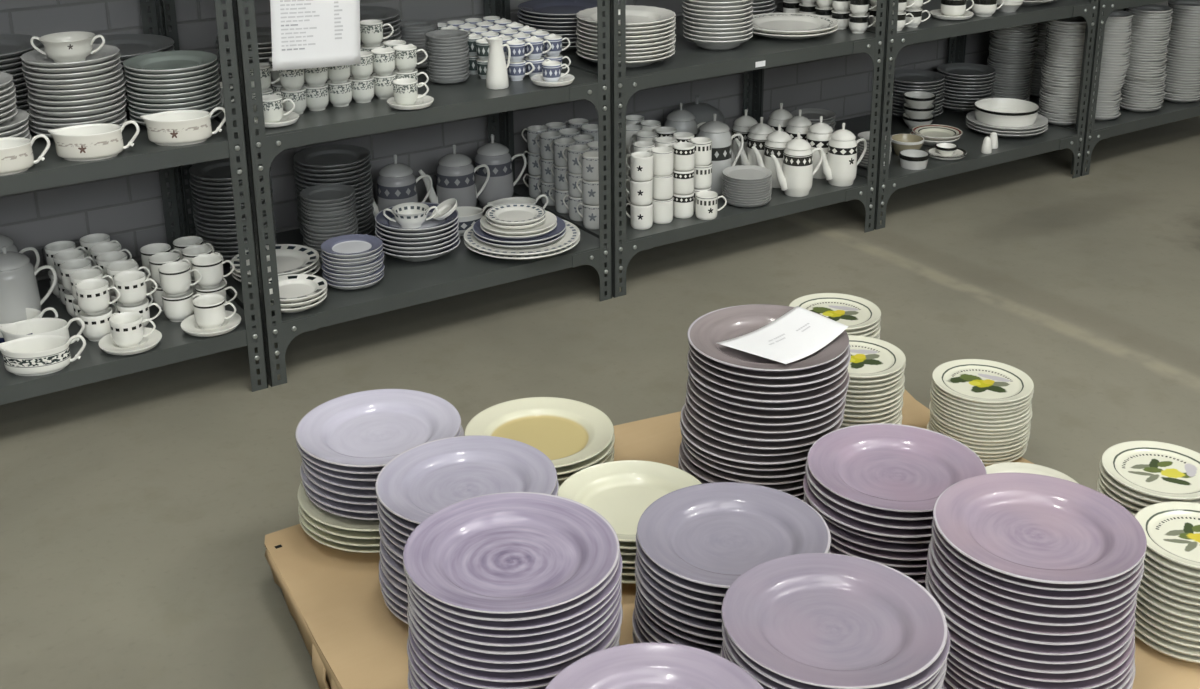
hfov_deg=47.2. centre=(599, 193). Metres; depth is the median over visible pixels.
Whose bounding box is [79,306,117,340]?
coffee cup
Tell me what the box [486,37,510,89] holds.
pitcher
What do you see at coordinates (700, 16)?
plate
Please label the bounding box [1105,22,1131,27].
dessert plate
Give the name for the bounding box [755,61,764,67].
price tag
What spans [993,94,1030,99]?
dessert plate
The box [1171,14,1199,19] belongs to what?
dessert plate
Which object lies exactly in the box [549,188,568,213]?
mug
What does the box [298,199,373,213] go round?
dinner plate
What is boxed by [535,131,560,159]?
mug
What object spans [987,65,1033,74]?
dessert plate
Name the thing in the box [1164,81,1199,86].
dessert plate
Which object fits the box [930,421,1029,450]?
plate
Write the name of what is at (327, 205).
plate
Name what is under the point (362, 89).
coffee cup
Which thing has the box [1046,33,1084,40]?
dessert plate
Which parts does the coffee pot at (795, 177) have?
spout, lid, handle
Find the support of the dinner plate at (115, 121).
on the dinner plate at (32, 129)
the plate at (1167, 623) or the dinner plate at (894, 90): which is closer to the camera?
the plate at (1167, 623)
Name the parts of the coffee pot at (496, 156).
lid, handle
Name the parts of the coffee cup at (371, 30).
handle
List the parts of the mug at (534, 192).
handle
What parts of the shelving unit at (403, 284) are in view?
post, post, shelf, shelf, post, post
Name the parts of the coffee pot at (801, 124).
lid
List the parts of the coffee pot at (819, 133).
lid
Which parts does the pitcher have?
handle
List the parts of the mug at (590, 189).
handle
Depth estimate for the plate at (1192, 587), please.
2.11 m
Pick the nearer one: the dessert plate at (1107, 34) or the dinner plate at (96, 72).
the dinner plate at (96, 72)
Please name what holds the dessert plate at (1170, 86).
on the dessert plate at (1172, 89)
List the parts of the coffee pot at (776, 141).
spout, lid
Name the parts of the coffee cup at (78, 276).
handle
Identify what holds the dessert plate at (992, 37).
on the dessert plate at (1000, 43)
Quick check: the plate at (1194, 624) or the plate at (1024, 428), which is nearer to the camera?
the plate at (1194, 624)
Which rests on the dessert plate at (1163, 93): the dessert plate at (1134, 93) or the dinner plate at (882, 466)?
the dessert plate at (1134, 93)
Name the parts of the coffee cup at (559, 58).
handle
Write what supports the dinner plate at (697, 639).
on the dinner plate at (675, 639)
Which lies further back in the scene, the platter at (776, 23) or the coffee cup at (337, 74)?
the platter at (776, 23)
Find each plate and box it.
[0,34,41,58]
[0,44,43,64]
[0,60,22,69]
[0,65,22,73]
[0,72,12,88]
[0,81,13,94]
[0,86,15,100]
[0,92,15,106]
[0,98,16,112]
[0,103,16,117]
[0,108,17,123]
[0,109,28,131]
[0,119,28,136]
[0,124,28,137]
[10,71,23,77]
[12,76,24,83]
[14,81,25,88]
[15,86,27,93]
[15,92,28,99]
[16,97,27,104]
[16,103,28,108]
[19,129,29,137]
[21,44,119,67]
[22,53,120,73]
[22,59,120,79]
[23,64,121,84]
[25,69,123,89]
[26,74,123,94]
[27,91,124,111]
[28,79,125,100]
[28,85,125,106]
[28,107,124,127]
[29,95,126,117]
[29,101,126,122]
[29,111,126,132]
[29,117,126,137]
[93,34,173,59]
[120,45,173,64]
[123,50,216,73]
[124,60,217,78]
[125,65,218,83]
[125,70,218,88]
[125,80,218,98]
[126,74,219,93]
[127,84,219,103]
[127,89,219,107]
[128,93,220,112]
[128,99,220,115]
[129,102,222,120]
[129,110,221,125]
[189,156,261,181]
[189,173,269,190]
[190,167,270,186]
[190,176,270,195]
[191,180,271,199]
[191,185,271,204]
[192,194,272,213]
[193,189,272,208]
[193,198,272,218]
[193,203,273,222]
[193,208,273,227]
[194,211,273,231]
[195,216,274,235]
[195,219,275,240]
[196,225,275,245]
[203,230,275,249]
[214,233,275,253]
[215,40,271,52]
[216,27,271,47]
[216,46,271,57]
[217,51,271,62]
[217,237,276,258]
[218,56,268,64]
[230,244,318,277]
[230,260,318,281]
[231,262,320,285]
[260,274,326,302]
[261,292,326,312]
[271,287,326,307]
[293,145,369,168]
[293,156,369,173]
[293,160,369,177]
[294,169,370,185]
[295,164,371,181]
[295,173,371,187]
[295,389,460,467]
[296,177,371,191]
[296,182,372,195]
[296,187,372,200]
[296,191,372,204]
[296,427,461,474]
[297,194,372,208]
[297,204,372,216]
[297,482,379,530]
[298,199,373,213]
[298,207,373,220]
[298,213,373,225]
[298,502,379,538]
[298,506,379,545]
[299,214,374,229]
[299,221,374,233]
[299,518,379,552]
[300,184,354,203]
[300,193,354,207]
[300,223,375,234]
[300,425,463,481]
[300,462,376,504]
[301,197,355,210]
[301,200,355,214]
[301,204,355,217]
[301,212,355,225]
[301,457,375,489]
[302,207,355,221]
[302,215,355,229]
[302,480,377,513]
[303,223,357,237]
[303,231,357,244]
[303,238,320,248]
[303,241,320,252]
[303,465,376,497]
[304,217,357,233]
[304,226,357,240]
[305,490,378,519]
[321,234,382,257]
[321,245,382,261]
[321,250,382,265]
[321,262,382,277]
[322,251,383,269]
[322,257,383,273]
[322,270,383,284]
[323,263,384,281]
[323,272,383,288]
[360,6,399,21]
[360,29,400,44]
[375,202,458,232]
[375,217,458,237]
[375,221,458,241]
[375,227,458,246]
[375,231,458,250]
[375,435,556,523]
[377,478,558,529]
[377,494,557,536]
[378,512,408,543]
[379,522,403,558]
[379,561,407,601]
[379,574,407,609]
[380,523,404,549]
[380,537,405,576]
[380,550,406,584]
[380,559,406,593]
[380,585,406,616]
[381,33,401,43]
[382,541,403,564]
[383,15,400,26]
[383,20,400,31]
[383,25,399,36]
[383,234,458,254]
[383,238,459,261]
[383,597,408,624]
[403,492,619,613]
[404,553,619,620]
[407,573,621,637]
[407,577,621,646]
[407,608,619,671]
[407,639,448,688]
[408,553,622,629]
[408,586,621,654]
[408,593,621,663]
[408,626,619,688]
[408,631,619,688]
[408,643,618,688]
[408,661,422,688]
[408,671,412,688]
[409,674,415,688]
[410,604,622,681]
[464,397,613,467]
[473,216,565,243]
[473,228,565,247]
[480,210,556,234]
[480,222,556,238]
[486,203,545,224]
[486,215,545,229]
[517,12,576,25]
[518,0,596,17]
[518,9,576,21]
[518,17,576,29]
[518,21,575,32]
[545,642,763,688]
[549,33,576,36]
[555,435,614,474]
[557,445,613,480]
[558,447,613,486]
[558,460,701,542]
[562,37,576,40]
[562,41,576,44]
[562,45,576,50]
[576,5,675,26]
[576,17,675,31]
[576,21,675,35]
[576,25,675,39]
[576,29,674,43]
[576,33,675,48]
[576,38,675,52]
[576,42,674,56]
[576,45,674,60]
[576,50,674,67]
[619,542,636,549]
[620,549,635,555]
[621,555,635,563]
[621,576,635,583]
[622,564,634,568]
[622,569,634,575]
[632,607,648,642]
[633,630,636,642]
[635,558,721,621]
[635,570,721,631]
[635,596,673,643]
[635,612,656,641]
[636,532,828,596]
[636,550,721,612]
[636,583,722,639]
[636,589,722,646]
[636,594,720,655]
[637,482,830,587]
[637,551,829,604]
[678,460,803,500]
[679,444,802,491]
[679,454,803,495]
[680,419,808,464]
[681,404,813,456]
[681,431,806,470]
[681,438,805,484]
[682,0,752,10]
[682,3,751,14]
[682,12,752,23]
[682,20,751,32]
[683,7,752,19]
[683,16,753,27]
[683,25,753,36]
[683,28,752,40]
[683,33,752,49]
[683,440,805,477]
[684,406,843,449]
[685,398,844,441]
[686,0,749,6]
[686,381,846,425]
[686,390,845,433]
[687,304,848,371]
[687,361,847,403]
[688,342,849,379]
[688,351,848,394]
[688,375,847,418]
[689,348,850,387]
[689,373,849,410]
[696,0,741,1]
[721,553,947,688]
[721,642,942,688]
[722,165,771,181]
[722,174,771,183]
[722,176,771,186]
[722,179,771,188]
[722,181,771,191]
[722,184,771,194]
[722,186,771,196]
[722,189,771,199]
[722,191,771,201]
[722,194,770,203]
[722,198,770,206]
[722,621,942,688]
[723,640,946,688]
[723,643,946,688]
[725,626,949,688]
[752,0,772,6]
[752,0,774,10]
[752,4,776,14]
[789,293,880,331]
[791,108,835,121]
[803,474,931,537]
[804,492,929,551]
[805,460,932,520]
[807,423,986,512]
[807,477,932,528]
[809,501,930,543]
[812,117,834,124]
[829,546,926,574]
[830,532,927,559]
[830,539,926,566]
[839,411,901,428]
[841,409,901,426]
[843,402,902,423]
[844,395,902,413]
[844,397,902,418]
[845,387,904,408]
[846,374,904,398]
[846,385,903,403]
[847,317,880,334]
[847,376,902,393]
[848,335,905,379]
[848,369,904,388]
[849,363,905,383]
[857,131,891,142]
[857,143,890,150]
[857,146,891,153]
[857,148,891,156]
[857,151,890,159]
[857,158,890,164]
[857,323,879,335]
[858,162,889,168]
[866,326,880,337]
[887,100,943,107]
[887,102,942,110]
[887,109,942,118]
[888,83,944,91]
[888,85,944,93]
[888,92,942,100]
[889,69,944,85]
[892,106,942,113]
[893,90,943,97]
[893,95,944,103]
[894,80,944,88]
[907,574,925,582]
[910,131,959,145]
[912,124,962,140]
[925,571,1134,654]
[926,568,1136,644]
[926,589,1135,663]
[927,421,1025,458]
[927,556,1136,635]
[928,544,1137,625]
[929,401,1028,435]
[929,422,1029,454]
[930,382,1031,415]
[930,389,1030,419]
[930,394,1031,423]
[930,411,1030,438]
[930,414,1030,442]
[930,418,1029,446]
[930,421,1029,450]
[930,535,1140,616]
[931,382,1032,411]
[931,400,1031,427]
[931,403,1031,431]
[932,359,1033,404]
[932,379,1033,407]
[932,521,1143,599]
[932,536,1143,607]
[933,473,1146,583]
[933,518,1145,590]
[937,63,995,77]
[937,70,995,81]
[942,104,974,111]
[943,89,992,97]
[943,91,994,100]
[943,101,974,107]
[943,680,953,688]
[944,76,995,84]
[944,79,994,87]
[944,83,993,91]
[944,86,993,94]
[944,97,992,104]
[944,672,1132,688]
[946,666,1134,688]
[947,654,1134,688]
[947,657,1134,688]
[948,627,1133,673]
[948,644,1134,688]
[950,633,1134,681]
[980,442,1027,461]
[983,448,1026,465]
[985,462,1078,483]
[987,57,1033,66]
[987,60,1033,69]
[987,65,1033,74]
[988,48,1035,56]
[988,64,1033,71]
[989,34,1035,43]
[989,44,1034,53]
[989,51,1035,58]
[989,52,1035,61]
[989,55,1034,64]
[990,31,1036,37]
[990,39,1036,48]
[991,30,1036,35]
[991,39,1037,45]
[991,44,1037,50]
[993,34,1038,40]
[993,87,1029,92]
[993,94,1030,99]
[994,79,1031,84]
[994,81,1031,87]
[994,83,1030,89]
[994,89,1030,95]
[994,91,1029,97]
[995,26,1037,32]
[995,71,1031,77]
[995,76,1032,82]
[996,73,1032,79]
[1003,24,1037,30]
[1009,23,1036,27]
[1030,92,1039,97]
[1038,110,1076,118]
[1039,92,1077,100]
[1039,94,1077,103]
[1039,97,1077,105]
[1039,99,1077,108]
[1039,102,1076,111]
[1039,104,1076,113]
[1039,113,1075,121]
[1040,81,1079,90]
[1040,88,1078,98]
[1040,107,1076,116]
[1041,67,1080,76]
[1041,70,1080,79]
[1041,75,1079,84]
[1041,78,1079,87]
[1041,84,1078,92]
[1041,85,1078,95]
[1042,62,1080,71]
[1042,65,1080,73]
[1042,74,1079,81]
[1043,57,1081,65]
[1043,59,1081,68]
[1044,51,1082,60]
[1044,54,1081,62]
[1045,35,1083,43]
[1045,37,1083,46]
[1045,44,1082,51]
[1045,46,1082,54]
[1045,48,1082,57]
[1046,21,1085,29]
[1046,25,1084,32]
[1046,30,1084,38]
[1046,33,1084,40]
[1046,41,1083,49]
[1047,27,1084,35]
[1048,21,1085,27]
[1048,120,1075,125]
[1050,16,1085,24]
[1091,112,1120,120]
[1092,102,1119,108]
[1092,105,1119,111]
[1093,89,1120,95]
[1093,95,1120,100]
[1093,97,1121,103]
[1094,81,1124,87]
[1094,89,1119,92]
[1095,73,1125,79]
[1095,77,1124,82]
[1095,79,1124,84]
[1095,111,1118,116]
[1096,66,1128,71]
[1096,69,1126,73]
[1096,102,1117,105]
[1096,108,1119,113]
[1097,58,1129,62]
[1097,60,1128,65]
[1097,92,1121,98]
[1097,478,1137,516]
[1098,46,1127,48]
[1098,49,1129,54]
[1098,51,1130,57]
[1098,85,1122,89]
[1099,36,1129,40]
[1099,40,1131,46]
[1099,460,1199,503]
[1099,469,1152,507]
[1099,476,1142,511]
[1100,24,1131,30]
[1100,27,1130,32]
[1100,32,1131,37]
[1100,72,1125,76]
[1101,17,1132,21]
[1101,54,1129,60]
[1101,62,1129,68]
[1101,441,1199,500]
[1102,10,1133,19]
[1102,45,1129,51]
[1103,38,1130,43]
[1104,29,1131,35]
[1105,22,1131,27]
[1106,19,1131,24]
[1119,101,1161,108]
[1119,104,1160,111]
[1120,91,1164,100]
[1120,96,1163,103]
[1120,99,1163,105]
[1121,88,1163,95]
[1121,91,1165,97]
[1122,87,1164,92]
[1123,84,1165,89]
[1124,77,1165,82]
[1124,82,1163,87]
[1125,73,1166,80]
[1125,79,1164,84]
[1126,8,1172,16]
[1126,10,1170,18]
[1126,69,1164,74]
[1126,71,1165,77]
[1127,4,1172,13]
[1127,66,1165,71]
[1128,63,1166,69]
[1129,56,1165,61]
[1129,58,1166,64]
[1129,62,1164,66]
[1130,33,1168,37]
[1130,34,1169,40]
[1130,42,1168,48]
[1130,46,1166,50]
[1130,48,1166,53]
[1130,50,1167,56]
[1130,54,1166,58]
[1131,19,1171,24]
[1131,21,1171,26]
[1131,24,1170,29]
[1131,26,1170,32]
[1131,37,1169,43]
[1131,41,1168,45]
[1132,16,1171,21]
[1132,29,1170,34]
[1134,629,1199,663]
[1135,502,1199,570]
[1135,607,1199,642]
[1135,613,1199,648]
[1135,622,1199,656]
[1136,600,1199,635]
[1137,587,1199,621]
[1137,593,1199,628]
[1139,581,1199,613]
[1141,575,1199,606]
[1143,568,1199,600]
[1144,555,1199,585]
[1144,560,1199,591]
[1146,547,1199,577]
[1163,97,1199,102]
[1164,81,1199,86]
[1164,89,1199,94]
[1164,95,1199,98]
[1165,62,1199,68]
[1165,68,1199,73]
[1165,71,1199,76]
[1165,73,1199,78]
[1165,79,1199,83]
[1165,84,1199,89]
[1165,87,1199,91]
[1165,92,1199,96]
[1166,49,1199,55]
[1166,55,1199,60]
[1166,57,1199,63]
[1166,60,1199,65]
[1166,65,1199,70]
[1166,76,1199,81]
[1167,44,1199,50]
[1167,47,1199,52]
[1167,53,1199,57]
[1168,0,1199,8]
[1168,3,1199,10]
[1168,5,1199,13]
[1169,32,1199,36]
[1169,34,1199,39]
[1169,40,1199,44]
[1169,42,1199,47]
[1170,27,1199,31]
[1170,29,1199,34]
[1170,37,1199,42]
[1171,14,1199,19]
[1171,17,1199,21]
[1171,22,1199,26]
[1171,24,1199,29]
[1172,12,1199,16]
[1172,19,1199,24]
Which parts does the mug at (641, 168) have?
handle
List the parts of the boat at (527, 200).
handle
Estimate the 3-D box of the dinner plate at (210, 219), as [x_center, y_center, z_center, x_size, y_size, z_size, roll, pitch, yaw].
[-0.982,0.049,3.684,0.210,0.028,0.210,-11,21,-29]
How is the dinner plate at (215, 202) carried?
on the dinner plate at (200, 203)
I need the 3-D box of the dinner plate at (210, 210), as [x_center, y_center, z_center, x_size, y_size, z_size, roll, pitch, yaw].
[-0.983,0.024,3.678,0.210,0.028,0.210,-14,22,-35]
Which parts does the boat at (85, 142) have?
handle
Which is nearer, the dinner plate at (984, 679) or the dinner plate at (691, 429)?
the dinner plate at (984, 679)
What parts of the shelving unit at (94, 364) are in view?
shelf, shelf, post, post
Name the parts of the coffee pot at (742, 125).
lid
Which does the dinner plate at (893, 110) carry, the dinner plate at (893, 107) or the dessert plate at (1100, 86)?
the dinner plate at (893, 107)
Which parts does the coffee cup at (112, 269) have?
handle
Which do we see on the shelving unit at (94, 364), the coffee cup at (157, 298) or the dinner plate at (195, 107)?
the coffee cup at (157, 298)
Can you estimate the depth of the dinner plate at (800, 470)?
2.48 m
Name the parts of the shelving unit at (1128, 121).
post, post, shelf, shelf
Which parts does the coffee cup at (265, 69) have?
handle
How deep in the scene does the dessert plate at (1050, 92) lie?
4.86 m
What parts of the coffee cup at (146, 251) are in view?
handle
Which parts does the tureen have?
knob, lid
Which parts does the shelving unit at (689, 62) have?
post, post, shelf, shelf, post, post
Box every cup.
[0,317,84,343]
[0,335,85,375]
[44,241,87,268]
[48,270,59,297]
[53,249,95,279]
[57,279,64,304]
[59,259,103,292]
[63,289,74,317]
[69,268,113,299]
[72,299,116,326]
[75,279,120,314]
[79,233,120,260]
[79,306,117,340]
[89,242,131,268]
[96,251,138,280]
[106,260,150,292]
[109,290,152,312]
[109,312,155,347]
[113,271,157,305]
[116,298,160,326]
[140,243,181,275]
[144,272,152,299]
[148,252,191,285]
[151,282,193,310]
[158,261,201,295]
[161,289,201,321]
[173,236,213,261]
[181,245,222,277]
[190,277,226,298]
[191,254,234,287]
[193,294,235,329]
[194,281,236,302]
[219,82,233,108]
[250,63,279,91]
[252,88,280,111]
[262,94,294,121]
[269,58,280,84]
[271,83,283,94]
[279,69,304,90]
[281,86,306,114]
[303,83,328,110]
[304,67,327,86]
[327,65,350,82]
[327,79,351,106]
[350,51,372,78]
[350,75,373,102]
[360,19,393,46]
[360,43,390,51]
[371,48,394,75]
[372,72,395,98]
[382,40,412,48]
[392,78,428,104]
[393,45,427,71]
[394,68,428,87]
[437,23,452,29]
[440,26,463,29]
[447,20,469,26]
[458,24,481,30]
[465,18,487,24]
[468,34,487,55]
[469,28,493,34]
[469,56,478,73]
[476,22,499,28]
[476,39,489,59]
[476,58,487,78]
[480,32,504,37]
[483,16,504,22]
[488,25,510,34]
[494,19,516,26]
[496,36,517,56]
[500,29,523,36]
[506,23,528,30]
[506,40,533,61]
[507,59,533,80]
[512,33,536,53]
[518,27,541,34]
[524,38,551,58]
[525,57,550,77]
[531,31,554,51]
[542,61,569,81]
[543,35,570,56]
[544,54,570,69]
[783,0,800,12]
[799,3,817,13]
[800,0,815,4]
[815,6,833,16]
[816,0,831,7]
[831,10,851,29]
[832,0,849,11]
[849,13,875,32]
[850,0,876,15]
[869,7,876,26]
[870,0,876,8]
[891,11,913,30]
[892,0,915,12]
[904,8,929,26]
[907,0,929,9]
[935,143,957,155]
[941,0,973,15]
[971,0,1003,16]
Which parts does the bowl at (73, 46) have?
handle, handle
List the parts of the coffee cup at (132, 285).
handle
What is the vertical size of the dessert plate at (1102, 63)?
0.023 m
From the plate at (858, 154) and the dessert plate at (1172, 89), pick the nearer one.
the plate at (858, 154)
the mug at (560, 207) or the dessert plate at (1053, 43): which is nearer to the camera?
the mug at (560, 207)
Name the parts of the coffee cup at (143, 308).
handle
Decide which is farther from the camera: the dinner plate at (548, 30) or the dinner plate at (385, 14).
the dinner plate at (548, 30)
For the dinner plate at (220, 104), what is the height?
0.026 m
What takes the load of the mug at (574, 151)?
on the mug at (572, 180)
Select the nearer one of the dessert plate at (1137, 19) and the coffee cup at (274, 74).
the coffee cup at (274, 74)
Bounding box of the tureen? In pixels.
[673,95,725,132]
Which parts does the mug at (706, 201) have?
handle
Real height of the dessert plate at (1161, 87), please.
0.023 m
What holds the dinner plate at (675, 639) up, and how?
on the dinner plate at (647, 628)
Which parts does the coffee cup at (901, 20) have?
handle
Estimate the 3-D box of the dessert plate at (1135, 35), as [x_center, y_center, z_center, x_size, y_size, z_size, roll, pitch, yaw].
[2.003,-0.587,5.037,0.161,0.023,0.160,0,18,3]
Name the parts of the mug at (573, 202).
handle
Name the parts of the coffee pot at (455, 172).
spout, lid, handle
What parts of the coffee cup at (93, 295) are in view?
handle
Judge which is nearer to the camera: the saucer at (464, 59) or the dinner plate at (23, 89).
the dinner plate at (23, 89)
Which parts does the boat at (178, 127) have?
handle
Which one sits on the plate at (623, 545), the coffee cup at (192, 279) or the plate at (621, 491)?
the plate at (621, 491)
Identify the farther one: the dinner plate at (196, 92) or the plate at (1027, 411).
the dinner plate at (196, 92)
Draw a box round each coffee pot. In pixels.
[0,234,39,269]
[0,246,56,323]
[373,154,432,215]
[418,144,489,206]
[475,134,526,207]
[664,103,705,137]
[698,113,743,194]
[731,109,757,165]
[734,117,773,165]
[752,124,791,187]
[767,103,792,131]
[771,132,822,196]
[775,109,811,139]
[794,116,832,178]
[816,123,866,186]
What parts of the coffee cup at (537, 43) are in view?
handle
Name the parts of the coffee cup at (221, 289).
handle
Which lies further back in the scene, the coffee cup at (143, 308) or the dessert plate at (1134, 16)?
the dessert plate at (1134, 16)
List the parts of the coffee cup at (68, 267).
handle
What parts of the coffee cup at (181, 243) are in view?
handle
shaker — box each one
[981,136,991,153]
[990,132,997,148]
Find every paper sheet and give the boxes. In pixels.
[270,0,360,70]
[717,306,848,363]
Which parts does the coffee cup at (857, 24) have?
handle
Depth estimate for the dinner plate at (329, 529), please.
2.41 m
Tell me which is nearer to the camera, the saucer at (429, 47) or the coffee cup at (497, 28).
the saucer at (429, 47)
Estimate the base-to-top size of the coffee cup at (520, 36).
0.050 m
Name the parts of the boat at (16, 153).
handle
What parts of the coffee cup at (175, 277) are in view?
handle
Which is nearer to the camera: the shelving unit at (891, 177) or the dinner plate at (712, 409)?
the dinner plate at (712, 409)
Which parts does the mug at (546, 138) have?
handle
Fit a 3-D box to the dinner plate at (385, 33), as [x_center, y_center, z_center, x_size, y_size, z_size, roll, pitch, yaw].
[-0.652,-0.433,3.689,0.230,0.028,0.230,0,18,1]
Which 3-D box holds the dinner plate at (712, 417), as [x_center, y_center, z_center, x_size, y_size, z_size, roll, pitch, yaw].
[0.310,0.392,2.574,0.297,0.035,0.297,-12,21,-32]
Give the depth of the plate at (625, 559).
2.30 m
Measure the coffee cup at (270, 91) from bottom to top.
0.060 m
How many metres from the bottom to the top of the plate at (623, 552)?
0.039 m
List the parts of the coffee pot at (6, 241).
lid, handle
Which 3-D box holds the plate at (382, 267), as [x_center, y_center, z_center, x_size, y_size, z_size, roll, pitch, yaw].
[-0.631,0.199,3.522,0.156,0.020,0.156,1,18,6]
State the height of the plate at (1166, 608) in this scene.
0.021 m
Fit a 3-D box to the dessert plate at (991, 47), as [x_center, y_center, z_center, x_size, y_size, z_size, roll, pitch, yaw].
[1.552,-0.544,5.170,0.170,0.023,0.171,-8,20,-22]
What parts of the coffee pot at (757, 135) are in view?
spout, lid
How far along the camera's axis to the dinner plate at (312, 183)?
3.74 m
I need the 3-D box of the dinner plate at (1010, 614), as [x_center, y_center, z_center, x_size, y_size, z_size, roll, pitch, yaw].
[0.636,0.561,2.029,0.297,0.035,0.297,9,20,27]
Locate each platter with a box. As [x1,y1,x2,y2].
[464,219,579,255]
[464,237,579,259]
[752,13,838,33]
[752,26,838,39]
[966,111,1047,130]
[966,118,1047,133]
[966,122,1047,136]
[1021,0,1055,5]
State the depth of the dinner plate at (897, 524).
2.21 m
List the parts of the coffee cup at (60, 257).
handle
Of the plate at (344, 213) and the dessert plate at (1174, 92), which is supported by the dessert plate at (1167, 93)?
the dessert plate at (1174, 92)
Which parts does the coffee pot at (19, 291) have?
lid, handle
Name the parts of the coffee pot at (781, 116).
lid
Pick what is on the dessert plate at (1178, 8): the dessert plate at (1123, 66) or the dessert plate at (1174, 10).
the dessert plate at (1174, 10)
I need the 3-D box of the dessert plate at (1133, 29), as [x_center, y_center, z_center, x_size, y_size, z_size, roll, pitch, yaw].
[2.006,-0.605,5.029,0.161,0.023,0.160,5,19,17]
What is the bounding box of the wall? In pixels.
[0,0,1167,280]
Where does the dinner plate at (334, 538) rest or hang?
on the dinner plate at (365, 549)
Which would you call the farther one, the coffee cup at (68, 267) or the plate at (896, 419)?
the coffee cup at (68, 267)
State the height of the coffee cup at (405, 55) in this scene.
0.060 m
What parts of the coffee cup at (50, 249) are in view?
handle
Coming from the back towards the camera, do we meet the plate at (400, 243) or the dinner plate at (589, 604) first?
the plate at (400, 243)
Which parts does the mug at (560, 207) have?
handle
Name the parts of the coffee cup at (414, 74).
handle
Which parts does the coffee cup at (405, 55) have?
handle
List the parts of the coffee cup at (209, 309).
handle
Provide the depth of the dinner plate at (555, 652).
1.80 m
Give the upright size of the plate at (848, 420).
0.019 m
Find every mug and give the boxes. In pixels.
[522,125,547,152]
[523,151,540,175]
[523,173,541,198]
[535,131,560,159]
[537,180,554,205]
[538,157,554,182]
[542,122,565,131]
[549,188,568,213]
[550,138,575,166]
[551,164,568,189]
[555,128,579,137]
[562,145,589,173]
[563,195,582,220]
[564,171,582,197]
[565,118,588,134]
[570,134,593,144]
[576,179,598,205]
[576,203,598,229]
[577,124,597,140]
[577,151,598,180]
[584,141,597,150]
[619,115,643,126]
[619,124,641,151]
[619,173,630,196]
[620,152,632,174]
[626,152,652,181]
[626,179,652,205]
[626,203,652,229]
[628,141,654,154]
[631,131,657,143]
[635,120,660,131]
[647,147,673,176]
[652,127,675,136]
[652,137,675,148]
[652,173,672,199]
[652,197,672,223]
[668,132,693,142]
[668,142,694,171]
[673,169,693,194]
[673,192,693,218]
[688,137,711,165]
[693,187,710,211]
[694,162,711,188]
[695,191,726,219]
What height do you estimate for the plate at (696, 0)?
0.039 m
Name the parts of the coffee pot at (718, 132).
lid, handle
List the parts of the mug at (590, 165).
handle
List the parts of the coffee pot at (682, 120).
lid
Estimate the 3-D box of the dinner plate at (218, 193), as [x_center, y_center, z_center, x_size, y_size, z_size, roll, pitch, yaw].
[-0.985,-0.024,3.664,0.210,0.028,0.210,5,19,15]
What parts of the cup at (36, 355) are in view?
handle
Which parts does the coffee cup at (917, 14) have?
handle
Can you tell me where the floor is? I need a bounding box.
[0,116,1199,688]
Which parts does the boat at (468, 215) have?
handle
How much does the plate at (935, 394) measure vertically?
0.017 m
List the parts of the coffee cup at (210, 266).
handle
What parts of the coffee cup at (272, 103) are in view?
handle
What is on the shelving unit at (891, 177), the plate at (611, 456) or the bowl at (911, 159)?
the bowl at (911, 159)
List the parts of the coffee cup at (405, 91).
handle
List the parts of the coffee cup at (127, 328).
handle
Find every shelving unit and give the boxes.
[0,0,267,404]
[160,0,611,386]
[498,0,886,297]
[755,0,1098,229]
[958,0,1199,175]
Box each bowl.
[30,31,104,62]
[383,202,437,228]
[891,134,923,155]
[899,149,928,169]
[902,102,934,118]
[902,112,934,128]
[903,91,935,108]
[974,98,1039,126]
[997,0,1023,2]
[997,1,1022,11]
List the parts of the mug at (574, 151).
handle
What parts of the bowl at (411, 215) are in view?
handle, handle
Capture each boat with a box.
[0,134,49,175]
[0,307,57,342]
[48,120,139,160]
[140,107,225,145]
[456,204,493,235]
[487,194,548,208]
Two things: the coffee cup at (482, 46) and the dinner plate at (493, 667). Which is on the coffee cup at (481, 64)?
the coffee cup at (482, 46)
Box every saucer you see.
[98,327,161,354]
[181,310,240,336]
[254,111,298,126]
[387,94,433,109]
[399,19,437,29]
[400,26,437,32]
[401,28,437,35]
[401,35,425,39]
[401,38,425,42]
[406,42,425,45]
[415,63,426,68]
[425,29,467,40]
[425,42,467,50]
[426,35,468,43]
[426,39,467,47]
[426,44,468,53]
[427,48,468,56]
[427,52,468,59]
[427,58,468,66]
[427,61,468,69]
[427,64,468,72]
[427,67,468,76]
[427,70,468,79]
[428,54,469,63]
[428,74,469,83]
[432,198,456,219]
[531,73,574,86]
[925,146,966,159]
[929,9,973,19]
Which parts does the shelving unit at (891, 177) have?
post, post, shelf, post, shelf, post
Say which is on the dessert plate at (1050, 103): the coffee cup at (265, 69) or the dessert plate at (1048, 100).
the dessert plate at (1048, 100)
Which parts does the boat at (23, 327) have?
handle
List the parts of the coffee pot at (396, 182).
spout, knob, lid, handle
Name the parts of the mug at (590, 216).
handle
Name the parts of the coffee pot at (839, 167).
spout, lid, handle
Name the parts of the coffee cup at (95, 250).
handle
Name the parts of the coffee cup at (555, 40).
handle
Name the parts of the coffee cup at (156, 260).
handle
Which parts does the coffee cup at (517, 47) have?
handle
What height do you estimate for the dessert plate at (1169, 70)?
0.023 m
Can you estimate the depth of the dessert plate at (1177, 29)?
5.11 m
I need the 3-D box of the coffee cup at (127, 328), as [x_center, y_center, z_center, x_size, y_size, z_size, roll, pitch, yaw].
[-1.079,0.313,3.158,0.090,0.066,0.074,-16,24,-39]
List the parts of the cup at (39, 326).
handle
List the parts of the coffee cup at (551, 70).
handle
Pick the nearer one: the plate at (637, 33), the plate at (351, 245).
the plate at (351, 245)
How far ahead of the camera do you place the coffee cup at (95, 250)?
3.44 m
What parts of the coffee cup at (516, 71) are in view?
handle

